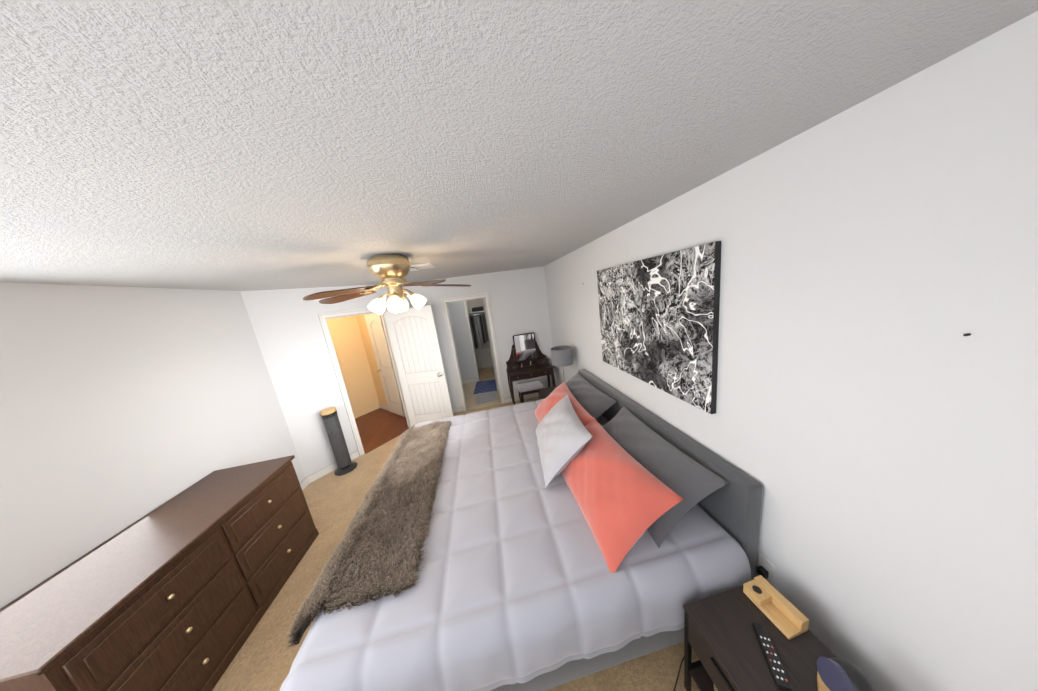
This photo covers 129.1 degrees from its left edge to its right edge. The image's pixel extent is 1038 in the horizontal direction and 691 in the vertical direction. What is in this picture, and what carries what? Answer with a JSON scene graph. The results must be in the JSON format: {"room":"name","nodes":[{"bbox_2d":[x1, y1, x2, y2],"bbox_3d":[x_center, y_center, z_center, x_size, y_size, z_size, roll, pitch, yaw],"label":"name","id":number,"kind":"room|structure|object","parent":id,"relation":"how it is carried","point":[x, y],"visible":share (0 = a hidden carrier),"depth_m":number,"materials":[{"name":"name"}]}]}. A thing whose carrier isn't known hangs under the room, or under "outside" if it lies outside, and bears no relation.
{"room":"bedroom","nodes":[
{"label":"bedroom","id":0,"kind":"room"},
{"bbox_2d":[355,408,409,453],"bbox_3d":[-3.268,1.768,3.723,1.630,0.066,3.330,1,14,37],"label":"floor","id":1,"kind":"structure","parent":0,"point":[378,427],"depth_m":4.45,"materials":[{"name":"brown wood"}]},
{"bbox_2d":[212,397,699,690],"bbox_3d":[-0.692,1.700,2.381,3.760,0.060,4.740,-9,12,-7],"label":"floor carpet","id":2,"kind":"object","parent":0,"point":[263,659],"visible":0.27,"depth_m":1.68,"materials":[{"name":"beige carpet"}]},
{"bbox_2d":[0,455,318,690],"bbox_3d":[-2.184,1.581,1.637,0.660,0.860,1.350,-9,12,-7],"label":"chest","id":3,"kind":"object","parent":2,"relation":"on","point":[180,591],"visible":1,"depth_m":1.39,"materials":[{"name":"brown wood"}]},
{"bbox_2d":[320,407,356,475],"bbox_3d":[-2.417,1.260,3.286,0.264,0.885,0.264,-9,12,-7],"label":"heater","id":4,"kind":"object","parent":2,"relation":"on","point":[335,434],"visible":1,"depth_m":3.24,"materials":[{"name":"black plastic"}]},
{"bbox_2d":[279,369,762,690],"bbox_3d":[-0.042,1.122,2.104,2.363,1.001,2.504,-9,12,-7],"label":"bed","id":5,"kind":"object","parent":2,"relation":"on","point":[581,523],"visible":0.98,"depth_m":1.30,"materials":[{"name":"grey fabric"}]},
{"bbox_2d":[517,380,542,402],"bbox_3d":[0.218,0.903,4.400,0.420,0.440,0.280,-9,12,-7],"label":"vanity stool","id":6,"kind":"object","parent":2,"relation":"on","point":[529,387],"visible":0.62,"depth_m":4.25,"materials":[{"name":"grey fabric"}]},
{"bbox_2d":[506,332,554,404],"bbox_3d":[0.188,0.440,4.518,0.824,1.300,0.404,-9,12,-7],"label":"table","id":7,"kind":"object","parent":2,"relation":"on","point":[528,359],"visible":0.98,"depth_m":4.54,"materials":[{"name":"brown wood"}]},
{"bbox_2d":[539,385,558,398],"bbox_3d":[0.573,0.949,3.720,0.417,0.530,0.460,-9,12,-7],"label":"nightstand","id":8,"kind":"object","parent":2,"relation":"on","point":[544,393],"visible":0.25,"depth_m":3.75,"materials":[{"name":"brown wood"}]},
{"bbox_2d":[551,345,572,381],"bbox_3d":[0.630,0.361,3.518,0.290,0.675,0.290,-9,12,-7],"label":"table lamp","id":9,"kind":"object","parent":8,"relation":"on","point":[561,356],"visible":0.85,"depth_m":3.36,"materials":[{"name":"grey fabric"}]},
{"bbox_2d":[683,585,835,690],"bbox_3d":[1.017,1.452,0.986,0.417,0.530,0.460,-9,12,-7],"label":"nightstand","id":10,"kind":"object","parent":2,"relation":"on","point":[721,638],"visible":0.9,"depth_m":1.00,"materials":[{"name":"black wood"}]},
{"bbox_2d":[752,622,791,690],"bbox_3d":[0.967,1.184,0.949,0.042,0.018,0.180,-3,12,22],"label":"tv remote","id":11,"kind":"object","parent":10,"relation":"on","point":[774,662],"visible":1,"depth_m":0.93,"materials":[{"name":"black plastic"}]},
{"bbox_2d":[743,575,808,639],"bbox_3d":[1.100,1.120,1.066,0.109,0.060,0.175,-9,12,-7],"label":"dock","id":12,"kind":"object","parent":10,"relation":"on","point":[784,615],"visible":1,"depth_m":1.05,"materials":[{"name":"beige wood"}]},
{"bbox_2d":[817,656,874,690],"bbox_3d":[1.087,1.125,0.813,0.141,0.155,0.127,-9,12,-7],"label":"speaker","id":13,"kind":"object","parent":10,"relation":"on","point":[836,674],"visible":1,"depth_m":0.81},
{"bbox_2d":[463,367,501,409],"bbox_3d":[-0.598,0.919,6.103,2.360,0.060,2.740,-9,12,-7],"label":"floor","id":14,"kind":"structure","parent":0,"point":[484,375],"depth_m":5.58,"materials":[{"name":"beige carpet"}]},
{"bbox_2d":[473,379,496,393],"bbox_3d":[-0.743,0.954,5.849,0.600,0.011,0.800,-8,12,-3],"label":"bath rug","id":15,"kind":"object","parent":14,"relation":"on","point":[485,386],"visible":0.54,"depth_m":5.78,"materials":[{"name":"blue fabric"}]},
{"bbox_2d":[475,391,496,404],"bbox_3d":[-0.691,1.084,5.161,0.420,0.021,0.520,-10,12,-10],"label":"bath mat","id":16,"kind":"object","parent":14,"relation":"on","point":[486,397],"visible":0.92,"depth_m":5.11,"materials":[{"name":"grey fabric"}]},
{"bbox_2d":[0,11,1037,690],"bbox_3d":[-2.187,0.424,3.303,6.280,2.440,7.700,-9,12,-7],"label":"wall","id":17,"kind":"structure","parent":0,"point":[870,425],"depth_m":0.99,"materials":[{"name":"white paint"}]},
{"bbox_2d":[318,306,410,456],"bbox_3d":[-2.273,0.503,3.818,0.166,2.104,0.901,1,14,37],"label":"trim","id":18,"kind":"structure","parent":17,"relation":"attached to","point":[323,317],"depth_m":3.51,"materials":[{"name":"white wood"}]},
{"bbox_2d":[364,313,388,409],"bbox_3d":[-2.550,0.360,4.727,0.730,2.090,0.020,1,14,37],"label":"trim","id":19,"kind":"structure","parent":17,"relation":"attached to","point":[376,360],"depth_m":4.91,"materials":[{"name":"white wood"}]},
{"bbox_2d":[365,313,404,416],"bbox_3d":[-2.573,0.400,4.693,0.589,2.008,0.114,1,14,37],"label":"closet door","id":20,"kind":"structure","parent":17,"relation":"in","point":[383,356],"depth_m":4.70,"materials":[{"name":"white wood"}]},
{"bbox_2d":[384,305,453,426],"bbox_3d":[-1.601,0.401,4.026,0.772,2.018,0.193,-7,12,3],"label":"bedroom door","id":21,"kind":"structure","parent":17,"relation":"in","point":[415,344],"depth_m":3.99,"materials":[{"name":"white wood"}]},
{"bbox_2d":[300,378,538,490],"bbox_3d":[-1.415,1.569,3.073,4.953,0.107,6.360,-9,12,-7],"label":"baseboard","id":22,"kind":"structure","parent":17,"relation":"attached to","point":[305,482],"depth_m":3.56,"materials":[{"name":"white wood"}]},
{"bbox_2d":[463,301,479,381],"bbox_3d":[-0.932,-0.162,6.160,0.575,2.105,0.138,-9,12,-7],"label":"trim","id":23,"kind":"structure","parent":17,"relation":"attached to","point":[471,340],"depth_m":6.07,"materials":[{"name":"white wood"}]},
{"bbox_2d":[441,293,504,411],"bbox_3d":[-0.812,0.148,4.578,0.818,2.104,0.166,-9,12,-7],"label":"trim","id":24,"kind":"structure","parent":17,"relation":"attached to","point":[452,341],"depth_m":4.46,"materials":[{"name":"white wood"}]},
{"bbox_2d":[468,306,488,348],"bbox_3d":[-1.027,-0.528,6.812,1.545,1.080,0.690,-9,12,-7],"label":"clothes","id":25,"kind":"object","parent":17,"relation":"attached to","point":[478,311],"visible":0.67,"depth_m":6.51,"materials":[{"name":"fabric"}]},
{"bbox_2d":[482,298,499,395],"bbox_3d":[-0.544,0.050,5.033,0.193,2.018,0.677,-10,12,-10],"label":"bathroom door","id":26,"kind":"structure","parent":17,"relation":"in","point":[489,336],"depth_m":5.12,"materials":[{"name":"white wood"}]},
{"bbox_2d":[597,241,720,413],"bbox_3d":[0.960,-0.179,1.953,0.036,0.945,1.280,-9,12,-7],"label":"canvas painting","id":27,"kind":"object","parent":17,"relation":"attached to","point":[659,320],"visible":1,"depth_m":1.64,"materials":[{"name":"black fabric"}]},
{"bbox_2d":[757,553,773,583],"bbox_3d":[1.268,1.159,1.282,0.034,0.115,0.070,-9,12,-7],"label":"electrical outlet","id":28,"kind":"object","parent":17,"relation":"attached to","point":[765,568],"visible":0.96,"depth_m":1.27,"materials":[{"name":"white plastic"}]},
{"bbox_2d":[0,0,1037,290],"bbox_3d":[-2.376,-0.889,3.504,6.180,0.080,8.620,-9,12,-7],"label":"ceiling","id":29,"kind":"structure","parent":0,"point":[234,144],"depth_m":0.59,"materials":[{"name":"grey paint"}]},
{"bbox_2d":[303,254,470,323],"bbox_3d":[-1.038,-0.450,2.066,1.256,0.547,1.234,-9,12,-7],"label":"ceiling fan","id":30,"kind":"object","parent":29,"relation":"attached to","point":[391,272],"visible":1,"depth_m":1.92,"materials":[{"name":"gold metal"}]},
{"bbox_2d":[410,263,435,270],"bbox_3d":[-1.117,-0.827,2.639,0.400,0.023,0.300,-9,12,-7],"label":"ceiling vent","id":31,"kind":"object","parent":29,"relation":"in","point":[416,267],"visible":0.48,"depth_m":2.60,"materials":[{"name":"white metal"}]}
]}

